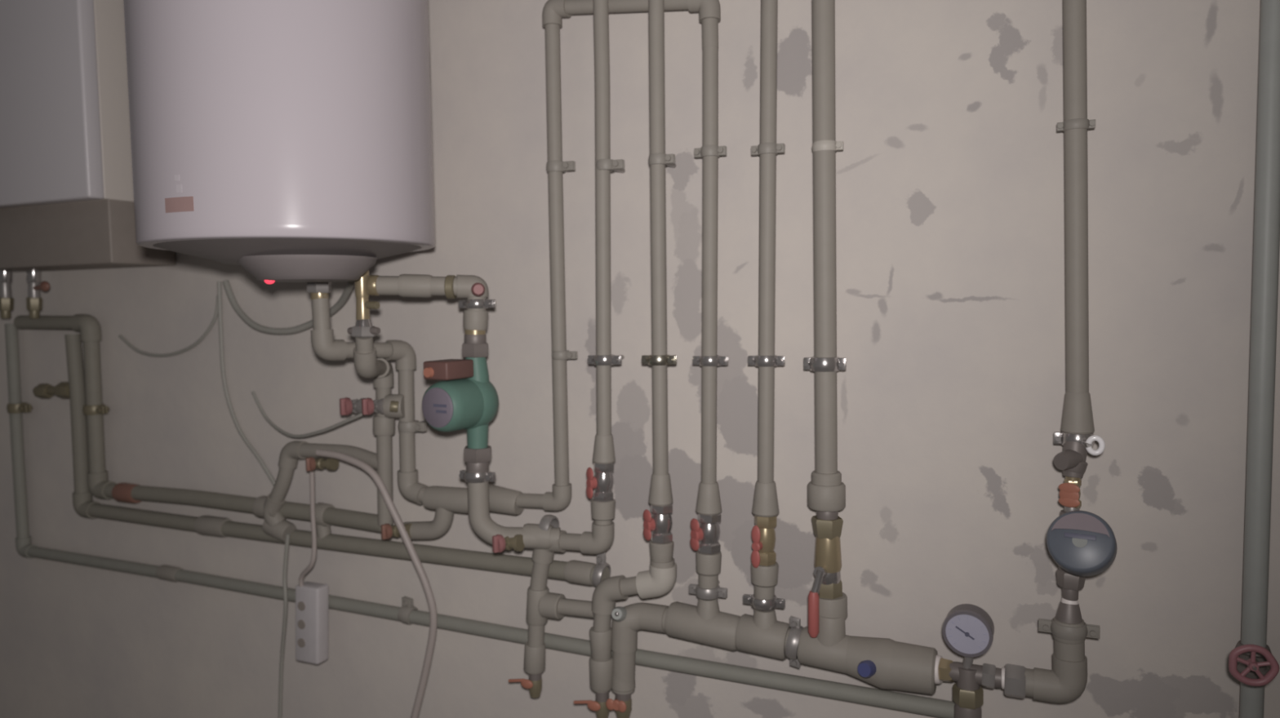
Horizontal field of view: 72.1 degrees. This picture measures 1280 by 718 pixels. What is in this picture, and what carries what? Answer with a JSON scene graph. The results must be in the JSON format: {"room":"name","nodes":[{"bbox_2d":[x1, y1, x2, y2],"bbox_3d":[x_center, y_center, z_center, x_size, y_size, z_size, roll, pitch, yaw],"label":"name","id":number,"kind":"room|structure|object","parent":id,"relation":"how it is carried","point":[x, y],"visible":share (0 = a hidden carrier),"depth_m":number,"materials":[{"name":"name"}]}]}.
{"room":"mechanical room","nodes":[
{"label":"mechanical room","id":0,"kind":"room"},
{"bbox_2d":[0,0,1279,717],"bbox_3d":[-0.858,-0.115,1.969,4.040,2.800,0.120,1,4,24],"label":"wall","id":1,"kind":"structure","parent":0,"point":[950,226],"depth_m":1.45,"materials":[{"name":"paint"}]},
{"bbox_2d":[0,0,175,271],"bbox_3d":[-1.291,-0.571,1.952,0.460,0.731,0.200,1,4,24],"label":"boiler","id":2,"kind":"object","parent":1,"relation":"attached to","point":[67,195],"visible":0.82,"depth_m":1.84,"materials":[{"name":"metal"}]},
{"bbox_2d":[26,270,49,318],"bbox_3d":[-1.419,-0.156,2.074,0.088,0.121,0.032,2,5,42],"label":"valve","id":3,"kind":"object","parent":2,"relation":"attached to","point":[33,300],"visible":0.92,"depth_m":2.08,"materials":[{"name":"silver metal"}]},
{"bbox_2d":[118,295,217,357],"bbox_3d":[-1.067,-0.072,1.990,0.334,0.137,0.010,1,4,24],"label":"cable","id":4,"kind":"object","parent":1,"relation":"attached to","point":[215,315],"visible":1,"depth_m":1.97,"materials":[{"name":"plastic"}]},
{"bbox_2d":[13,314,391,533],"bbox_3d":[-1.009,0.119,1.946,1.126,0.442,0.060,1,4,24],"label":"supply pipe","id":5,"kind":"object","parent":1,"relation":"attached to","point":[89,327],"visible":0.98,"depth_m":2.04,"materials":[{"name":"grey plastic"}]},
{"bbox_2d":[0,270,13,318],"bbox_3d":[-1.540,-0.160,2.135,0.036,0.124,0.029,1,4,24],"label":"valve","id":6,"kind":"object","parent":5,"relation":"attached to","point":[6,302],"visible":0.87,"depth_m":2.13,"materials":[{"name":"silver metal"}]},
{"bbox_2d":[217,281,275,485],"bbox_3d":[-0.850,0.051,1.901,0.148,0.440,0.009,1,4,24],"label":"cable","id":7,"kind":"object","parent":1,"relation":"attached to","point":[242,434],"visible":0.96,"depth_m":1.92,"materials":[{"name":"plastic"}]},
{"bbox_2d":[123,0,435,284],"bbox_3d":[-0.562,-0.464,1.463,0.453,0.682,0.518,1,4,24],"label":"water heater","id":8,"kind":"object","parent":1,"relation":"attached to","point":[278,140],"visible":1,"depth_m":1.25,"materials":[{"name":"white metal"}]},
{"bbox_2d":[346,270,380,337],"bbox_3d":[-0.470,-0.095,1.493,0.063,0.116,0.036,1,4,24],"label":"valve","id":9,"kind":"object","parent":8,"relation":"attached to","point":[363,327],"visible":0.91,"depth_m":1.48,"materials":[{"name":"gold metal"}]},
{"bbox_2d":[353,337,395,526],"bbox_3d":[-0.479,0.138,1.603,0.043,0.379,0.218,-1,4,-7],"label":"pipe","id":10,"kind":"object","parent":9,"relation":"attached to","point":[366,365],"visible":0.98,"depth_m":1.66,"materials":[{"name":"grey plastic"}]},
{"bbox_2d":[339,397,364,415],"bbox_3d":[-0.550,0.090,1.689,0.042,0.036,0.051,1,4,24],"label":"valve","id":11,"kind":"object","parent":10,"relation":"attached to","point":[348,406],"visible":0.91,"depth_m":1.67,"materials":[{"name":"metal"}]},
{"bbox_2d":[373,415,395,435],"bbox_3d":[-0.489,0.126,1.681,0.042,0.037,0.041,1,4,24],"label":"socket","id":12,"kind":"object","parent":10,"relation":"attached to","point":[383,425],"depth_m":1.66,"materials":[{"name":"grey plastic"}]},
{"bbox_2d":[382,394,404,418],"bbox_3d":[-0.460,0.089,1.653,0.035,0.045,0.056,0,4,7],"label":"fitting","id":13,"kind":"object","parent":10,"relation":"attached to","point":[393,406],"visible":0.98,"depth_m":1.64,"materials":[{"name":"grey plastic"}]},
{"bbox_2d":[278,533,289,717],"bbox_3d":[-0.755,0.577,1.862,0.012,0.438,0.104,-4,5,-41],"label":"cable","id":14,"kind":"object","parent":1,"relation":"attached to","point":[287,535],"visible":1,"depth_m":1.85,"materials":[{"name":"plastic"}]},
{"bbox_2d":[222,280,355,334],"bbox_3d":[-0.708,-0.108,1.797,0.446,0.118,0.052,2,5,35],"label":"cable","id":15,"kind":"object","parent":1,"relation":"attached to","point":[348,288],"visible":0.88,"depth_m":1.82,"materials":[{"name":"plastic"}]},
{"bbox_2d":[251,391,364,438],"bbox_3d":[-0.679,0.118,1.784,0.388,0.088,0.022,2,4,34],"label":"cable","id":16,"kind":"object","parent":1,"relation":"attached to","point":[253,393],"visible":0.91,"depth_m":1.78,"materials":[{"name":"plastic"}]},
{"bbox_2d":[295,582,328,664],"bbox_3d":[-0.674,0.540,1.829,0.088,0.161,0.076,1,4,24],"label":"power strip","id":17,"kind":"object","parent":1,"relation":"attached to","point":[311,598],"visible":1,"depth_m":1.79,"materials":[{"name":"plastic"}]},
{"bbox_2d":[64,333,609,586],"bbox_3d":[-0.709,0.171,1.821,1.427,0.445,0.053,1,4,25],"label":"pipe","id":18,"kind":"object","parent":1,"relation":"attached to","point":[573,571],"visible":0.88,"depth_m":1.89,"materials":[{"name":"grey plastic"}]},
{"bbox_2d":[32,382,69,398],"bbox_3d":[-1.406,0.075,2.119,0.150,0.043,0.035,1,4,24],"label":"fitting","id":19,"kind":"object","parent":18,"relation":"attached to","point":[61,390],"visible":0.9,"depth_m":2.12,"materials":[{"name":"gold metal"}]},
{"bbox_2d":[252,440,377,542],"bbox_3d":[-0.648,0.275,1.781,0.351,0.216,0.048,1,4,27],"label":"pipe","id":20,"kind":"object","parent":18,"relation":"attached to","point":[268,508],"visible":0.94,"depth_m":1.80,"materials":[{"name":"grey plastic"}]},
{"bbox_2d":[305,457,338,471],"bbox_3d":[-0.631,0.207,1.741,0.055,0.029,0.041,1,4,24],"label":"drain cock","id":21,"kind":"object","parent":20,"relation":"attached to","point":[331,464],"visible":0.99,"depth_m":1.73,"materials":[{"name":"gold metal"}]},
{"bbox_2d":[298,471,316,587],"bbox_3d":[-0.670,0.351,1.771,0.070,0.260,0.013,2,5,40],"label":"cable","id":22,"kind":"object","parent":21,"relation":"hanging from","point":[312,484],"visible":1,"depth_m":1.75,"materials":[{"name":"plastic"}]},
{"bbox_2d":[315,448,437,717],"bbox_3d":[-0.504,0.442,1.700,0.260,0.530,0.035,1,4,24],"label":"hose","id":23,"kind":"object","parent":20,"relation":"attached to","point":[356,462],"visible":1,"depth_m":1.66,"materials":[{"name":"plastic"}]},
{"bbox_2d":[523,498,615,675],"bbox_3d":[-0.125,0.399,1.540,0.184,0.324,0.042,1,4,24],"label":"drain pipe","id":24,"kind":"object","parent":18,"relation":"attached to","point":[598,541],"visible":0.93,"depth_m":1.54,"materials":[{"name":"grey plastic"}]},
{"bbox_2d":[466,481,560,549],"bbox_3d":[-0.220,0.263,1.540,0.159,0.143,0.048,-1,4,-2],"label":"pipe","id":25,"kind":"object","parent":24,"relation":"attached to","point":[481,522],"visible":0.84,"depth_m":1.52,"materials":[{"name":"grey plastic"}]},
{"bbox_2d":[422,334,498,473],"bbox_3d":[-0.305,0.079,1.496,0.098,0.244,0.126,1,4,24],"label":"pump","id":26,"kind":"object","parent":25,"relation":"on","point":[467,399],"visible":0.98,"depth_m":1.47,"materials":[{"name":"metal"}]},
{"bbox_2d":[462,308,488,334],"bbox_3d":[-0.282,-0.070,1.510,0.043,0.063,0.042,1,4,24],"label":"coupling","id":27,"kind":"object","parent":26,"relation":"attached to","point":[475,321],"visible":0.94,"depth_m":1.50,"materials":[{"name":"grey plastic"}]},
{"bbox_2d":[366,274,488,299],"bbox_3d":[-0.359,-0.121,1.493,0.199,0.047,0.065,-1,4,0],"label":"pipe","id":28,"kind":"object","parent":27,"relation":"on","point":[418,286],"visible":1,"depth_m":1.48,"materials":[{"name":"grey plastic"}]},
{"bbox_2d":[457,298,495,308],"bbox_3d":[-0.280,-0.095,1.508,0.071,0.016,0.042,1,4,24],"label":"clamp","id":29,"kind":"object","parent":27,"relation":"attached to","point":[473,303],"visible":0.99,"depth_m":1.49,"materials":[{"name":"silver metal"}]},
{"bbox_2d":[458,470,496,483],"bbox_3d":[-0.282,0.203,1.530,0.068,0.018,0.047,1,4,24],"label":"clamp","id":30,"kind":"object","parent":26,"relation":"attached to","point":[469,477],"visible":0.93,"depth_m":1.51,"materials":[{"name":"silver metal"}]},
{"bbox_2d":[492,534,524,553],"bbox_3d":[-0.229,0.315,1.514,0.045,0.033,0.048,1,4,24],"label":"drain cock","id":31,"kind":"object","parent":25,"relation":"attached to","point":[500,544],"visible":1,"depth_m":1.50,"materials":[{"name":"gold metal"}]},
{"bbox_2d":[508,673,542,697],"bbox_3d":[-0.206,0.580,1.578,0.061,0.054,0.027,-1,4,-5],"label":"valve","id":32,"kind":"object","parent":24,"relation":"attached to","point":[534,684],"visible":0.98,"depth_m":1.57,"materials":[{"name":"metal"}]},
{"bbox_2d":[523,641,545,675],"bbox_3d":[-0.189,0.534,1.578,0.040,0.051,0.038,1,4,24],"label":"socket","id":33,"kind":"object","parent":24,"relation":"attached to","point":[534,651],"depth_m":1.56,"materials":[{"name":"grey plastic"}]},
{"bbox_2d":[537,592,594,619],"bbox_3d":[-0.123,0.437,1.542,0.104,0.044,0.044,1,4,24],"label":"pipe","id":34,"kind":"object","parent":24,"relation":"attached to","point":[551,606],"visible":0.96,"depth_m":1.53,"materials":[{"name":"grey plastic"}]},
{"bbox_2d":[537,592,565,619],"bbox_3d":[-0.154,0.436,1.556,0.036,0.044,0.044,1,4,24],"label":"socket","id":35,"kind":"object","parent":34,"relation":"attached to","point":[551,606],"depth_m":1.54,"materials":[{"name":"grey plastic"}]},
{"bbox_2d":[586,462,613,502],"bbox_3d":[-0.066,0.208,1.496,0.050,0.069,0.035,-4,5,-36],"label":"valve","id":36,"kind":"object","parent":24,"relation":"attached to","point":[602,482],"visible":1,"depth_m":1.48,"materials":[{"name":"silver metal"}]},
{"bbox_2d":[591,498,615,520],"bbox_3d":[-0.063,0.256,1.502,0.042,0.033,0.042,1,4,24],"label":"socket","id":37,"kind":"object","parent":24,"relation":"attached to","point":[600,511],"depth_m":1.49,"materials":[{"name":"grey plastic"}]},
{"bbox_2d":[397,420,427,432],"bbox_3d":[-0.422,0.126,1.686,0.059,0.020,0.082,1,4,24],"label":"clamp","id":38,"kind":"object","parent":1,"relation":"attached to","point":[416,426],"visible":0.96,"depth_m":1.65,"materials":[{"name":"grey plastic"}]},
{"bbox_2d":[310,295,427,504],"bbox_3d":[-0.486,0.083,1.621,0.226,0.400,0.084,-3,4,-29],"label":"pipe","id":39,"kind":"object","parent":38,"relation":"attached to","point":[324,345],"visible":0.96,"depth_m":1.65,"materials":[{"name":"grey plastic"}]},
{"bbox_2d":[306,282,331,299],"bbox_3d":[-0.562,-0.122,1.542,0.043,0.036,0.036,1,4,24],"label":"fitting","id":40,"kind":"object","parent":39,"relation":"on","point":[317,290],"visible":0.88,"depth_m":1.53,"materials":[{"name":"metal"}]},
{"bbox_2d":[400,485,468,540],"bbox_3d":[-0.378,0.293,1.659,0.159,0.110,0.050,1,4,24],"label":"fitting","id":41,"kind":"object","parent":39,"relation":"attached to","point":[446,501],"visible":0.87,"depth_m":1.64,"materials":[{"name":"grey plastic"}]},
{"bbox_2d":[4,324,955,717],"bbox_3d":[-0.543,0.230,1.765,2.271,0.610,0.033,1,4,24],"label":"pipe","id":42,"kind":"object","parent":1,"relation":"attached to","point":[911,704],"visible":0.94,"depth_m":1.71,"materials":[{"name":"grey plastic"}]},
{"bbox_2d":[546,160,575,173],"bbox_3d":[-0.133,-0.335,1.538,0.053,0.018,0.059,1,4,24],"label":"clamp","id":43,"kind":"object","parent":1,"relation":"attached to","point":[551,166],"visible":0.97,"depth_m":1.51,"materials":[{"name":"grey plastic"}]},
{"bbox_2d":[488,0,720,515],"bbox_3d":[-0.080,-0.166,1.513,0.466,0.909,0.050,1,4,24],"label":"riser pipe","id":44,"kind":"object","parent":43,"relation":"attached to","point":[503,500],"visible":0.92,"depth_m":1.53,"materials":[{"name":"grey plastic"}]},
{"bbox_2d":[488,484,524,515],"bbox_3d":[-0.252,0.259,1.619,0.076,0.052,0.050,1,4,24],"label":"socket","id":45,"kind":"object","parent":44,"relation":"attached to","point":[503,500],"depth_m":1.60,"materials":[{"name":"grey plastic"}]},
{"bbox_2d":[587,354,624,365],"bbox_3d":[-0.049,0.000,1.507,0.059,0.018,0.091,1,4,24],"label":"clamp","id":46,"kind":"object","parent":1,"relation":"attached to","point":[597,360],"visible":0.98,"depth_m":1.47,"materials":[{"name":"silver metal"}]},
{"bbox_2d":[595,159,625,173],"bbox_3d":[-0.038,-0.323,1.481,0.049,0.017,0.088,1,4,24],"label":"clamp","id":47,"kind":"object","parent":1,"relation":"attached to","point":[618,165],"visible":0.98,"depth_m":1.45,"materials":[{"name":"grey plastic"}]},
{"bbox_2d":[592,0,615,464],"bbox_3d":[-0.066,-0.232,1.469,0.042,0.818,0.039,1,4,24],"label":"riser pipe","id":48,"kind":"object","parent":47,"relation":"attached to","point":[603,450],"visible":1,"depth_m":1.46,"materials":[{"name":"grey plastic"}]},
{"bbox_2d":[592,434,615,464],"bbox_3d":[-0.061,0.151,1.495,0.039,0.049,0.039,1,4,24],"label":"socket","id":49,"kind":"object","parent":48,"relation":"attached to","point":[603,450],"depth_m":1.48,"materials":[{"name":"grey plastic"}]},
{"bbox_2d":[641,354,676,365],"bbox_3d":[0.042,0.000,1.467,0.059,0.017,0.091,1,4,24],"label":"clamp","id":50,"kind":"object","parent":1,"relation":"attached to","point":[651,360],"visible":0.99,"depth_m":1.43,"materials":[{"name":"silver metal"}]},
{"bbox_2d":[648,153,676,168],"bbox_3d":[0.046,-0.323,1.444,0.044,0.017,0.088,1,4,24],"label":"clamp","id":51,"kind":"object","parent":1,"relation":"attached to","point":[668,160],"visible":0.97,"depth_m":1.41,"materials":[{"name":"grey plastic"}]},
{"bbox_2d":[648,0,673,506],"bbox_3d":[0.028,-0.191,1.431,0.041,0.865,0.041,1,4,24],"label":"riser pipe","id":52,"kind":"object","parent":51,"relation":"attached to","point":[660,495],"visible":0.97,"depth_m":1.42,"materials":[{"name":"grey plastic"}]},
{"bbox_2d":[648,473,673,506],"bbox_3d":[0.034,0.215,1.457,0.041,0.051,0.041,1,4,24],"label":"socket","id":53,"kind":"object","parent":52,"relation":"attached to","point":[660,495],"depth_m":1.44,"materials":[{"name":"grey plastic"}]},
{"bbox_2d":[611,598,791,694],"bbox_3d":[0.100,0.484,1.467,0.319,0.178,0.062,1,4,24],"label":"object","id":54,"kind":"object","parent":1,"relation":"attached to","point":[760,633],"visible":0.95,"depth_m":1.45,"materials":[{"name":"grey plastic"}]},
{"bbox_2d":[605,693,631,717],"bbox_3d":[-0.035,0.590,1.516,0.040,0.060,0.035,1,4,24],"label":"valve","id":55,"kind":"object","parent":54,"relation":"attached to","point":[622,704],"visible":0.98,"depth_m":1.50,"materials":[{"name":"metal"}]},
{"bbox_2d":[611,672,635,692],"bbox_3d":[-0.029,0.546,1.519,0.043,0.046,0.043,1,4,24],"label":"socket","id":56,"kind":"object","parent":54,"relation":"attached to","point":[621,682],"depth_m":1.50,"materials":[{"name":"grey plastic"}]},
{"bbox_2d":[589,540,676,693],"bbox_3d":[-0.013,0.436,1.491,0.159,0.273,0.046,1,4,22],"label":"drain pipe","id":57,"kind":"object","parent":54,"relation":"attached to","point":[661,577],"visible":0.98,"depth_m":1.49,"materials":[{"name":"grey plastic"}]},
{"bbox_2d":[573,691,609,717],"bbox_3d":[-0.083,0.596,1.520,0.062,0.060,0.027,-1,4,-5],"label":"valve","id":58,"kind":"object","parent":57,"relation":"attached to","point":[598,706],"visible":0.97,"depth_m":1.51,"materials":[{"name":"metal"}]},
{"bbox_2d":[589,626,611,662],"bbox_3d":[-0.067,0.490,1.516,0.040,0.054,0.040,1,4,24],"label":"socket","id":59,"kind":"object","parent":57,"relation":"attached to","point":[600,637],"depth_m":1.50,"materials":[{"name":"grey plastic"}]},
{"bbox_2d":[589,655,613,693],"bbox_3d":[-0.066,0.541,1.519,0.042,0.055,0.042,1,4,24],"label":"socket","id":60,"kind":"object","parent":57,"relation":"attached to","point":[601,667],"depth_m":1.50,"materials":[{"name":"grey plastic"}]},
{"bbox_2d":[643,504,672,544],"bbox_3d":[0.031,0.271,1.457,0.051,0.065,0.036,-4,5,-36],"label":"valve","id":61,"kind":"object","parent":57,"relation":"attached to","point":[657,526],"visible":1,"depth_m":1.45,"materials":[{"name":"silver metal"}]},
{"bbox_2d":[648,540,674,563],"bbox_3d":[0.036,0.322,1.464,0.041,0.038,0.041,1,4,24],"label":"socket","id":62,"kind":"object","parent":57,"relation":"attached to","point":[660,553],"depth_m":1.45,"materials":[{"name":"grey plastic"}]},
{"bbox_2d":[688,580,727,599],"bbox_3d":[0.111,0.383,1.468,0.060,0.017,0.070,-1,4,-7],"label":"clamp","id":63,"kind":"object","parent":54,"relation":"attached to","point":[702,593],"visible":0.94,"depth_m":1.44,"materials":[{"name":"metal"}]},
{"bbox_2d":[696,598,719,619],"bbox_3d":[0.113,0.416,1.459,0.045,0.041,0.045,1,4,24],"label":"socket","id":64,"kind":"object","parent":54,"relation":"attached to","point":[705,609],"depth_m":1.44,"materials":[{"name":"grey plastic"}]},
{"bbox_2d":[695,550,721,599],"bbox_3d":[0.115,0.361,1.465,0.043,0.083,0.043,1,4,24],"label":"socket","id":65,"kind":"object","parent":54,"relation":"attached to","point":[708,566],"visible":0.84,"depth_m":1.45,"materials":[{"name":"grey plastic"}]},
{"bbox_2d":[689,513,720,555],"bbox_3d":[0.110,0.287,1.456,0.053,0.069,0.037,-4,5,-36],"label":"valve","id":66,"kind":"object","parent":65,"relation":"attached to","point":[705,535],"visible":1,"depth_m":1.44,"materials":[{"name":"silver metal"}]},
{"bbox_2d":[742,594,785,610],"bbox_3d":[0.209,0.390,1.424,0.070,0.017,0.062,-3,4,-34],"label":"clamp","id":67,"kind":"object","parent":54,"relation":"attached to","point":[757,604],"visible":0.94,"depth_m":1.40,"materials":[{"name":"silver metal"}]},
{"bbox_2d":[751,562,778,611],"bbox_3d":[0.203,0.370,1.427,0.045,0.080,0.045,1,4,24],"label":"socket","id":68,"kind":"object","parent":54,"relation":"attached to","point":[764,579],"visible":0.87,"depth_m":1.41,"materials":[{"name":"grey plastic"}]},
{"bbox_2d":[751,515,776,568],"bbox_3d":[0.198,0.291,1.418,0.048,0.083,0.034,-4,5,-36],"label":"valve","id":69,"kind":"object","parent":68,"relation":"attached to","point":[763,534],"visible":1,"depth_m":1.41,"materials":[{"name":"gold metal"}]},
{"bbox_2d":[752,608,777,629],"bbox_3d":[0.201,0.425,1.420,0.046,0.044,0.046,1,4,24],"label":"socket","id":70,"kind":"object","parent":54,"relation":"attached to","point":[762,620],"depth_m":1.40,"materials":[{"name":"grey plastic"}]},
{"bbox_2d":[785,616,803,668],"bbox_3d":[0.252,0.450,1.413,0.027,0.081,0.079,1,4,24],"label":"clamp","id":71,"kind":"object","parent":54,"relation":"attached to","point":[792,644],"visible":0.9,"depth_m":1.39,"materials":[{"name":"metal"}]},
{"bbox_2d":[692,355,728,366],"bbox_3d":[0.120,0.002,1.449,0.059,0.017,0.061,1,4,24],"label":"clamp","id":72,"kind":"object","parent":1,"relation":"attached to","point":[703,361],"visible":0.99,"depth_m":1.42,"materials":[{"name":"silver metal"}]},
{"bbox_2d":[693,145,726,158],"bbox_3d":[0.118,-0.334,1.428,0.053,0.017,0.058,1,4,24],"label":"clamp","id":73,"kind":"object","parent":1,"relation":"attached to","point":[707,150],"visible":0.98,"depth_m":1.40,"materials":[{"name":"grey plastic"}]},
{"bbox_2d":[695,45,721,515],"bbox_3d":[0.109,-0.126,1.433,0.045,0.763,0.043,1,4,24],"label":"riser pipe","id":74,"kind":"object","parent":73,"relation":"attached to","point":[708,500],"visible":0.96,"depth_m":1.42,"materials":[{"name":"grey plastic"}]},
{"bbox_2d":[695,481,721,515],"bbox_3d":[0.114,0.229,1.456,0.043,0.051,0.043,1,4,24],"label":"socket","id":75,"kind":"object","parent":74,"relation":"attached to","point":[708,500],"depth_m":1.44,"materials":[{"name":"grey plastic"}]},
{"bbox_2d":[747,355,785,367],"bbox_3d":[0.206,0.002,1.411,0.059,0.018,0.061,1,4,24],"label":"clamp","id":76,"kind":"object","parent":1,"relation":"attached to","point":[775,360],"visible":0.99,"depth_m":1.39,"materials":[{"name":"silver metal"}]},
{"bbox_2d":[751,142,785,155],"bbox_3d":[0.206,-0.329,1.389,0.052,0.016,0.058,1,4,24],"label":"clamp","id":77,"kind":"object","parent":1,"relation":"attached to","point":[765,148],"visible":0.96,"depth_m":1.36,"materials":[{"name":"grey plastic"}]},
{"bbox_2d":[751,0,779,517],"bbox_3d":[0.197,-0.177,1.390,0.046,0.856,0.044,1,4,24],"label":"riser pipe","id":78,"kind":"object","parent":77,"relation":"attached to","point":[765,504],"visible":0.98,"depth_m":1.38,"materials":[{"name":"grey plastic"}]},
{"bbox_2d":[751,480,779,517],"bbox_3d":[0.202,0.223,1.416,0.044,0.054,0.044,1,4,24],"label":"socket","id":79,"kind":"object","parent":78,"relation":"attached to","point":[765,504],"depth_m":1.40,"materials":[{"name":"grey plastic"}]},
{"bbox_2d":[803,356,846,372],"bbox_3d":[0.285,0.007,1.367,0.060,0.022,0.062,-2,4,-16],"label":"clamp","id":80,"kind":"object","parent":1,"relation":"attached to","point":[812,363],"visible":0.98,"depth_m":1.35,"materials":[{"name":"silver metal"}]},
{"bbox_2d":[811,140,844,151],"bbox_3d":[0.290,-0.324,1.351,0.047,0.015,0.061,1,4,24],"label":"clamp","id":81,"kind":"object","parent":1,"relation":"attached to","point":[819,145],"visible":0.93,"depth_m":1.33,"materials":[{"name":"plastic"}]},
{"bbox_2d":[807,0,845,511],"bbox_3d":[0.286,-0.178,1.351,0.058,0.824,0.058,1,4,24],"label":"riser pipe","id":82,"kind":"object","parent":81,"relation":"attached to","point":[826,491],"visible":1,"depth_m":1.34,"materials":[{"name":"grey plastic"}]},
{"bbox_2d":[811,470,841,486],"bbox_3d":[0.291,0.190,1.375,0.046,0.028,0.046,1,4,24],"label":"socket","id":83,"kind":"object","parent":82,"relation":"attached to","point":[819,477],"depth_m":1.36,"materials":[{"name":"grey plastic"}]},
{"bbox_2d":[796,616,937,695],"bbox_3d":[0.343,0.452,1.348,0.208,0.104,0.095,1,4,24],"label":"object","id":84,"kind":"object","parent":1,"relation":"attached to","point":[884,664],"visible":0.98,"depth_m":1.33,"materials":[{"name":"grey plastic"}]},
{"bbox_2d":[816,616,845,647],"bbox_3d":[0.297,0.427,1.378,0.050,0.058,0.050,1,4,24],"label":"socket","id":85,"kind":"object","parent":84,"relation":"attached to","point":[832,633],"depth_m":1.36,"materials":[{"name":"grey plastic"}]},
{"bbox_2d":[819,592,847,619],"bbox_3d":[0.299,0.404,1.386,0.054,0.066,0.054,1,4,24],"label":"socket","id":86,"kind":"object","parent":84,"relation":"attached to","point":[837,607],"visible":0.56,"depth_m":1.36,"materials":[{"name":"grey plastic"}]},
{"bbox_2d":[808,511,843,638],"bbox_3d":[0.283,0.329,1.375,0.078,0.193,0.044,-4,5,-36],"label":"valve","id":87,"kind":"object","parent":86,"relation":"attached to","point":[827,526],"visible":0.93,"depth_m":1.36,"materials":[{"name":"metal"}]},
{"bbox_2d":[890,641,937,695],"bbox_3d":[0.412,0.467,1.330,0.068,0.070,0.070,1,4,24],"label":"socket","id":88,"kind":"object","parent":84,"relation":"attached to","point":[912,666],"depth_m":1.30,"materials":[{"name":"grey plastic"}]},
{"bbox_2d":[934,654,1004,717],"bbox_3d":[0.482,0.501,1.293,0.112,0.119,0.044,1,4,32],"label":"cross","id":89,"kind":"object","parent":84,"relation":"attached to","point":[967,694],"visible":0.91,"depth_m":1.28,"materials":[{"name":"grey metal"}]},
{"bbox_2d":[942,604,994,669],"bbox_3d":[0.476,0.407,1.278,0.070,0.098,0.040,1,4,24],"label":"pressure gauge","id":90,"kind":"object","parent":89,"relation":"on","point":[967,629],"visible":1,"depth_m":1.26},
{"bbox_2d":[1004,617,1087,703],"bbox_3d":[0.574,0.425,1.245,0.106,0.124,0.044,1,4,24],"label":"supply pipe","id":91,"kind":"object","parent":89,"relation":"attached to","point":[1066,682],"visible":0.96,"depth_m":1.23,"materials":[{"name":"grey plastic"}]},
{"bbox_2d":[1055,597,1082,623],"bbox_3d":[0.599,0.357,1.229,0.038,0.045,0.037,1,4,24],"label":"adapter","id":92,"kind":"object","parent":91,"relation":"attached to","point":[1068,611],"visible":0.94,"depth_m":1.22,"materials":[{"name":"metal"}]},
{"bbox_2d":[1046,506,1117,601],"bbox_3d":[0.600,0.271,1.198,0.086,0.136,0.089,1,4,24],"label":"meter","id":93,"kind":"object","parent":92,"relation":"attached to","point":[1082,544],"visible":0.99,"depth_m":1.17,"materials":[{"name":"metal"}]},
{"bbox_2d":[1057,479,1081,508],"bbox_3d":[0.599,0.186,1.220,0.027,0.040,0.029,-4,5,-43],"label":"valve","id":94,"kind":"object","parent":93,"relation":"on","point":[1069,491],"visible":1,"depth_m":1.21,"materials":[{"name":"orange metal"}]},
{"bbox_2d":[1053,441,1088,482],"bbox_3d":[0.595,0.141,1.217,0.052,0.057,0.034,-2,4,-22],"label":"strainer","id":95,"kind":"object","parent":94,"relation":"attached to","point":[1072,460],"visible":0.95,"depth_m":1.21,"materials":[{"name":"metal"}]},
{"bbox_2d":[1046,511,1117,577],"bbox_3d":[0.597,0.250,1.190,0.086,0.090,0.076,1,4,24],"label":"register","id":96,"kind":"object","parent":93,"relation":"attached to","point":[1082,544],"depth_m":1.17,"materials":[{"name":"blue plastic"}]},
{"bbox_2d":[1038,617,1100,640],"bbox_3d":[0.611,0.376,1.238,0.080,0.019,0.070,-3,5,-35],"label":"clamp","id":97,"kind":"object","parent":91,"relation":"attached to","point":[1069,633],"visible":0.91,"depth_m":1.21,"materials":[{"name":"grey plastic"}]},
{"bbox_2d":[1057,118,1095,132],"bbox_3d":[0.601,-0.320,1.215,0.047,0.013,0.059,1,4,24],"label":"clamp","id":98,"kind":"object","parent":1,"relation":"attached to","point":[1076,123],"visible":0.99,"depth_m":1.19,"materials":[{"name":"grey plastic"}]},
{"bbox_2d":[1061,0,1094,434],"bbox_3d":[0.603,-0.214,1.209,0.049,0.634,0.042,1,4,24],"label":"riser pipe","id":99,"kind":"object","parent":98,"relation":"attached to","point":[1077,416],"visible":1,"depth_m":1.20,"materials":[{"name":"grey plastic"}]},
{"bbox_2d":[1061,392,1094,434],"bbox_3d":[0.610,0.074,1.226,0.042,0.058,0.042,1,4,24],"label":"socket","id":100,"kind":"object","parent":99,"relation":"attached to","point":[1077,416],"depth_m":1.21,"materials":[{"name":"grey plastic"}]},
{"bbox_2d":[1053,431,1105,455],"bbox_3d":[0.606,0.115,1.225,0.050,0.028,0.087,-1,4,1],"label":"clamp","id":101,"kind":"object","parent":1,"relation":"attached to","point":[1087,441],"visible":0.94,"depth_m":1.21,"materials":[{"name":"silver metal"}]},
{"bbox_2d":[1239,682,1264,717],"bbox_3d":[0.816,0.474,1.174,0.027,0.104,0.027,1,4,24],"label":"pipe","id":102,"kind":"object","parent":1,"relation":"attached to","point":[1251,698],"visible":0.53,"depth_m":1.16,"materials":[{"name":"plastic"}]},
{"bbox_2d":[1240,0,1279,648],"bbox_3d":[0.808,-0.058,1.140,0.029,0.875,0.028,1,4,24],"label":"pipe","id":103,"kind":"object","parent":1,"relation":"attached to","point":[1266,240],"visible":0.99,"depth_m":1.13,"materials":[{"name":"plastic"}]},
{"bbox_2d":[1228,640,1279,686],"bbox_3d":[0.799,0.391,1.141,0.052,0.066,0.103,2,5,39],"label":"valve","id":104,"kind":"object","parent":103,"relation":"attached to","point":[1251,670],"visible":1,"depth_m":1.11,"materials":[{"name":"metal"}]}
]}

